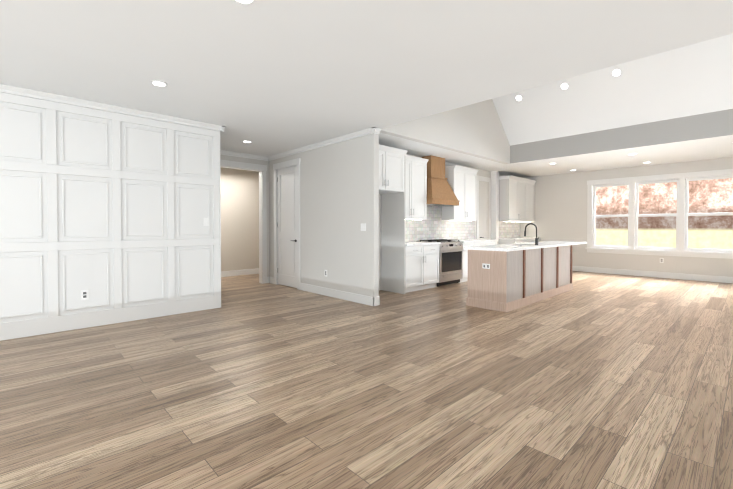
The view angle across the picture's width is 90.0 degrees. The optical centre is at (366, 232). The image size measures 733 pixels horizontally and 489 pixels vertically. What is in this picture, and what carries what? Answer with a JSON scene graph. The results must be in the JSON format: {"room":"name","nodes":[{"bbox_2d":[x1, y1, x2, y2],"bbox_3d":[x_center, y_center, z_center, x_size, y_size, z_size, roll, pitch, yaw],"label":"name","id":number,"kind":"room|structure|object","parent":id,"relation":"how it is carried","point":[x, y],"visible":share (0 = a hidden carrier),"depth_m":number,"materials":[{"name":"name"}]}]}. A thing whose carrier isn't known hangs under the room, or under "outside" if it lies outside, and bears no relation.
{"room":"open-plan living room","nodes":[
{"label":"open-plan living room","id":0,"kind":"room"},
{"bbox_2d":[0,94,214,322],"bbox_3d":[-4.581,-0.199,3.413,6.350,2.740,0.120,-1,1,-43],"label":"wall","id":1,"kind":"structure","parent":0,"point":[85,208],"depth_m":4.51,"materials":[{"name":"white paint"}]},
{"bbox_2d":[81,290,88,299],"bbox_3d":[-3.415,0.757,4.442,0.075,0.120,0.007,-1,1,-43],"label":"electrical outlet","id":2,"kind":"object","parent":1,"relation":"attached to","point":[84,294],"visible":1,"depth_m":4.44,"materials":[{"name":"white plastic"}]},
{"bbox_2d":[0,92,220,340],"bbox_3d":[-4.567,-0.161,3.413,6.370,2.664,0.140,-1,1,-43],"label":"trim","id":3,"kind":"structure","parent":1,"relation":"attached to","point":[54,321],"depth_m":4.62,"materials":[{"name":"white paint"}]},
{"bbox_2d":[0,84,224,131],"bbox_3d":[-4.485,-1.529,3.347,6.425,0.075,0.070,-1,1,-43],"label":"crown molding","id":4,"kind":"structure","parent":1,"relation":"attached to","point":[14,90],"depth_m":4.51,"materials":[{"name":"white paint"}]},
{"bbox_2d":[204,218,208,225],"bbox_3d":[-2.368,-0.158,5.417,0.075,0.120,0.012,-1,1,-43],"label":"light switch","id":5,"kind":"object","parent":1,"relation":"attached to","point":[206,221],"visible":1,"depth_m":5.42,"materials":[{"name":"white plastic"}]},
{"bbox_2d":[220,167,258,270],"bbox_3d":[-3.756,-0.277,8.833,5.200,2.740,0.120,-1,1,-43],"label":"wall","id":6,"kind":"structure","parent":0,"point":[239,219],"depth_m":9.26,"materials":[{"name":"beige paint"}]},
{"bbox_2d":[220,154,268,276],"bbox_3d":[-2.858,-0.257,7.411,1.890,2.740,0.120,-1,1,-43],"label":"wall","id":7,"kind":"structure","parent":0,"point":[242,159],"depth_m":7.96,"materials":[{"name":"beige paint"}]},
{"bbox_2d":[220,159,266,283],"bbox_3d":[-2.620,-0.170,7.641,1.120,2.560,0.176,-1,1,-43],"label":"door frame","id":8,"kind":"structure","parent":7,"relation":"attached to","point":[261,169],"depth_m":7.92,"materials":[{"name":"white paint"}]},
{"bbox_2d":[220,150,266,160],"bbox_3d":[-2.784,-1.587,7.342,1.690,0.075,0.055,-1,1,-43],"label":"crown molding","id":9,"kind":"structure","parent":7,"relation":"attached to","point":[222,152],"depth_m":7.56,"materials":[{"name":"white paint"}]},
{"bbox_2d":[269,133,378,296],"bbox_3d":[-1.012,-0.249,6.915,0.110,2.740,3.380,-1,1,-43],"label":"wall","id":10,"kind":"structure","parent":0,"point":[339,193],"depth_m":6.25,"materials":[{"name":"beige paint"}]},
{"bbox_2d":[277,166,296,287],"bbox_3d":[-1.627,-0.106,7.492,0.098,2.412,0.790,-1,1,-43],"label":"closet door","id":11,"kind":"structure","parent":10,"relation":"in","point":[287,224],"depth_m":7.50,"materials":[{"name":"white paint"}]},
{"bbox_2d":[273,158,300,289],"bbox_3d":[-1.594,-0.168,7.513,0.136,2.560,1.020,-1,1,-43],"label":"door frame","id":12,"kind":"structure","parent":10,"relation":"attached to","point":[295,162],"depth_m":7.56,"materials":[{"name":"white paint"}]},
{"bbox_2d":[267,127,377,160],"bbox_3d":[-1.008,-1.579,6.778,0.065,0.075,3.315,-1,1,-43],"label":"crown molding","id":13,"kind":"structure","parent":10,"relation":"attached to","point":[372,130],"depth_m":6.42,"materials":[{"name":"white paint"}]},
{"bbox_2d":[361,223,365,230],"bbox_3d":[-0.053,-0.084,5.814,0.012,0.120,0.120,-1,1,-43],"label":"light switch","id":14,"kind":"object","parent":10,"relation":"attached to","point":[363,226],"visible":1,"depth_m":5.81,"materials":[{"name":"white plastic"}]},
{"bbox_2d":[221,266,732,305],"bbox_3d":[0.726,1.087,4.407,15.400,0.140,12.500,-1,1,-43],"label":"baseboard","id":15,"kind":"structure","parent":10,"relation":"attached to","point":[359,298],"depth_m":8.36,"materials":[{"name":"white paint"}]},
{"bbox_2d":[0,271,732,488],"bbox_3d":[0.762,1.217,4.443,15.900,0.120,12.900,-1,1,-43],"label":"floor","id":16,"kind":"structure","parent":0,"point":[592,380],"depth_m":2.67,"materials":[{"name":"brown wood"}]},
{"bbox_2d":[379,144,406,293],"bbox_3d":[0.152,-0.176,6.518,1.026,2.605,0.633,-1,1,-43],"label":"surround","id":17,"kind":"object","parent":16,"relation":"on","point":[392,176],"visible":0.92,"depth_m":6.75,"materials":[{"name":"white wood"}]},
{"bbox_2d":[405,241,440,292],"bbox_3d":[0.905,0.658,7.250,1.053,0.915,0.624,-1,1,-43],"label":"base cabinet","id":18,"kind":"object","parent":16,"relation":"on","point":[421,265],"visible":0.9,"depth_m":7.02,"materials":[{"name":"white wood"}]},
{"bbox_2d":[417,239,463,286],"bbox_3d":[1.612,0.633,7.887,0.832,0.947,0.649,-1,1,-43],"label":"gas range","id":19,"kind":"object","parent":16,"relation":"on","point":[450,261],"visible":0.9,"depth_m":7.68,"materials":[{"name":"silver metal"}]},
{"bbox_2d":[458,243,488,282],"bbox_3d":[2.287,0.659,8.582,1.086,0.876,0.588,-1,1,-43],"label":"base cabinet","id":20,"kind":"object","parent":16,"relation":"on","point":[465,253],"depth_m":8.12,"materials":[{"name":"white wood"}]},
{"bbox_2d":[453,239,496,242],"bbox_3d":[2.466,0.199,8.727,1.555,0.040,0.613,-1,1,-43],"label":"countertop","id":21,"kind":"structure","parent":20,"relation":"on","point":[464,240],"depth_m":8.56,"materials":[{"name":"white stone"}]},
{"bbox_2d":[499,241,534,243],"bbox_3d":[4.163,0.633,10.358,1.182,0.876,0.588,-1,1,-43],"label":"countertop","id":22,"kind":"structure","parent":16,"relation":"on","point":[500,242],"depth_m":9.94,"materials":[{"name":"white stone"}]},
{"bbox_2d":[499,237,538,240],"bbox_3d":[4.345,0.173,10.506,1.700,0.040,0.613,-1,1,-43],"label":"countertop","id":23,"kind":"structure","parent":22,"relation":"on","point":[511,238],"depth_m":10.02,"materials":[{"name":"white stone"}]},
{"bbox_2d":[466,247,572,311],"bbox_3d":[2.807,0.690,6.450,2.828,0.875,0.660,-1,1,-43],"label":"kitchen island","id":24,"kind":"object","parent":16,"relation":"on","point":[506,277],"depth_m":5.63,"materials":[{"name":"brown wood"}]},
{"bbox_2d":[464,241,575,250],"bbox_3d":[3.060,0.229,6.678,3.570,0.040,0.710,-1,1,-43],"label":"island countertop","id":25,"kind":"structure","parent":24,"relation":"on","point":[531,246],"depth_m":5.80,"materials":[{"name":"white stone"}]},
{"bbox_2d":[516,243,527,246],"bbox_3d":[2.739,0.356,6.473,0.800,0.232,0.370,-1,1,-43],"label":"sink","id":26,"kind":"object","parent":25,"relation":"in","point":[517,244],"depth_m":6.79,"materials":[{"name":"white ceramic"}]},
{"bbox_2d":[524,223,539,242],"bbox_3d":[2.878,0.025,6.375,0.134,0.377,0.243,-1,1,-43],"label":"faucet","id":27,"kind":"object","parent":25,"relation":"on","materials":[{"name":"black metal"}]},
{"bbox_2d":[0,0,732,177],"bbox_3d":[1.304,-1.634,3.778,15.670,0.120,11.090,-1,1,-43],"label":"ceiling","id":28,"kind":"structure","parent":0,"point":[267,78],"depth_m":3.26,"materials":[{"name":"white paint"}]},
{"bbox_2d":[150,80,167,86],"bbox_3d":[-2.188,-1.571,3.868,0.164,0.008,0.164,-1,1,-43],"label":"recessed light","id":29,"kind":"object","parent":28,"relation":"in","point":[159,83],"visible":0.96,"depth_m":3.85,"materials":[{"name":"white paint"}]},
{"bbox_2d":[233,0,255,4],"bbox_3d":[-0.813,-1.550,2.416,0.164,0.008,0.164,-1,1,-43],"label":"recessed light","id":30,"kind":"object","parent":28,"relation":"in","point":[246,2],"visible":1,"depth_m":2.46,"materials":[{"name":"white paint"}]},
{"bbox_2d":[379,154,509,289],"bbox_3d":[2.168,-0.279,8.960,7.320,2.740,0.120,-1,1,-43],"label":"wall","id":31,"kind":"structure","parent":0,"point":[483,173],"depth_m":7.62,"materials":[{"name":"beige paint"}]},
{"bbox_2d":[406,155,428,219],"bbox_3d":[0.790,-0.872,7.298,0.983,1.237,0.363,-1,1,-43],"label":"upper cabinet","id":32,"kind":"object","parent":31,"relation":"attached to","point":[416,188],"visible":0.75,"depth_m":7.32,"materials":[{"name":"white wood"}]},
{"bbox_2d":[422,155,459,205],"bbox_3d":[1.544,-1.111,7.934,0.980,1.042,0.470,-1,1,-43],"label":"range hood","id":33,"kind":"object","parent":31,"relation":"attached to","point":[440,192],"visible":0.79,"depth_m":7.81,"materials":[{"name":"brown wood"}]},
{"bbox_2d":[442,165,477,220],"bbox_3d":[2.224,-0.891,8.655,0.985,1.237,0.363,-1,1,-43],"label":"upper cabinet","id":34,"kind":"object","parent":31,"relation":"attached to","point":[462,181],"visible":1,"depth_m":8.47,"materials":[{"name":"white wood"}]},
{"bbox_2d":[405,205,519,241],"bbox_3d":[2.526,-0.241,9.209,6.118,0.824,0.010,-1,1,-43],"label":"tile backsplash","id":35,"kind":"structure","parent":31,"relation":"attached to","point":[433,225],"depth_m":8.45,"materials":[{"name":"white tile"}]},
{"bbox_2d":[476,175,490,238],"bbox_3d":[3.130,-0.201,9.770,0.760,2.560,0.026,-1,1,-43],"label":"door frame","id":36,"kind":"structure","parent":31,"relation":"attached to","point":[482,178],"depth_m":9.63,"materials":[{"name":"white paint"}]},
{"bbox_2d":[479,181,488,238],"bbox_3d":[3.145,-0.144,9.755,0.542,2.423,0.067,-1,1,-43],"label":"pantry door","id":37,"kind":"structure","parent":31,"relation":"in","point":[483,210],"depth_m":9.76,"materials":[{"name":"beige paint"}]},
{"bbox_2d":[499,175,526,221],"bbox_3d":[4.105,-0.923,10.393,1.185,1.224,0.423,-1,1,-43],"label":"upper cabinet","id":38,"kind":"object","parent":31,"relation":"attached to","point":[516,199],"depth_m":10.03,"materials":[{"name":"white wood"}]},
{"bbox_2d":[380,99,509,163],"bbox_3d":[1.772,-2.299,7.275,4.470,1.343,0.120,-1,1,-43],"label":"wall","id":39,"kind":"structure","parent":0,"point":[476,130],"depth_m":7.42,"materials":[{"name":"beige paint"}]},
{"bbox_2d":[491,171,498,244],"bbox_3d":[3.500,-0.294,10.020,0.148,2.739,0.170,-1,1,-43],"label":"pilaster","id":40,"kind":"object","parent":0,"point":[494,204],"visible":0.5,"depth_m":9.96,"materials":[{"name":"white paint"}]},
{"bbox_2d":[492,33,732,145],"bbox_3d":[5.810,-2.560,5.702,1.040,1.055,7.710,-1,1,-43],"label":"ceiling","id":41,"kind":"structure","parent":0,"point":[692,79],"depth_m":6.68,"materials":[{"name":"white paint"}]},
{"bbox_2d":[515,94,522,101],"bbox_3d":[3.246,-2.864,7.808,0.119,0.121,0.164,-1,1,-43],"label":"recessed light","id":42,"kind":"object","parent":41,"relation":"in","point":[518,98],"visible":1,"depth_m":7.80,"materials":[{"name":"white paint"}]},
{"bbox_2d":[560,82,568,89],"bbox_3d":[3.865,-2.854,7.154,0.119,0.121,0.164,-1,1,-43],"label":"recessed light","id":43,"kind":"object","parent":41,"relation":"in","point":[564,85],"visible":1,"depth_m":7.15,"materials":[{"name":"white paint"}]},
{"bbox_2d":[611,68,621,76],"bbox_3d":[4.456,-2.845,6.530,0.119,0.121,0.164,-1,1,-43],"label":"recessed light","id":44,"kind":"object","parent":41,"relation":"in","point":[616,72],"visible":1,"depth_m":6.53,"materials":[{"name":"white paint"}]},
{"bbox_2d":[510,109,732,162],"bbox_3d":[6.096,-1.874,6.065,0.140,0.526,7.830,-1,1,-43],"label":"ceiling beam","id":45,"kind":"structure","parent":0,"point":[707,125],"depth_m":7.03,"materials":[{"name":"beige paint"}]},
{"bbox_2d":[520,157,732,276],"bbox_3d":[7.741,-0.270,8.286,0.150,2.740,8.520,-1,1,-43],"label":"wall","id":46,"kind":"structure","parent":0,"point":[560,207],"depth_m":10.01,"materials":[{"name":"beige paint"}]},
{"bbox_2d":[527,179,534,221],"bbox_3d":[4.672,-0.931,10.930,0.621,1.224,0.423,-1,1,-43],"label":"upper cabinet","id":47,"kind":"object","parent":46,"relation":"attached to","point":[530,183],"depth_m":10.81,"materials":[{"name":"white wood"}]},
{"bbox_2d":[585,169,732,258],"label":"triple window","id":48,"kind":"structure","parent":46,"relation":"in","point":[682,214],"depth_m":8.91,"materials":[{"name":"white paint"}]}
]}

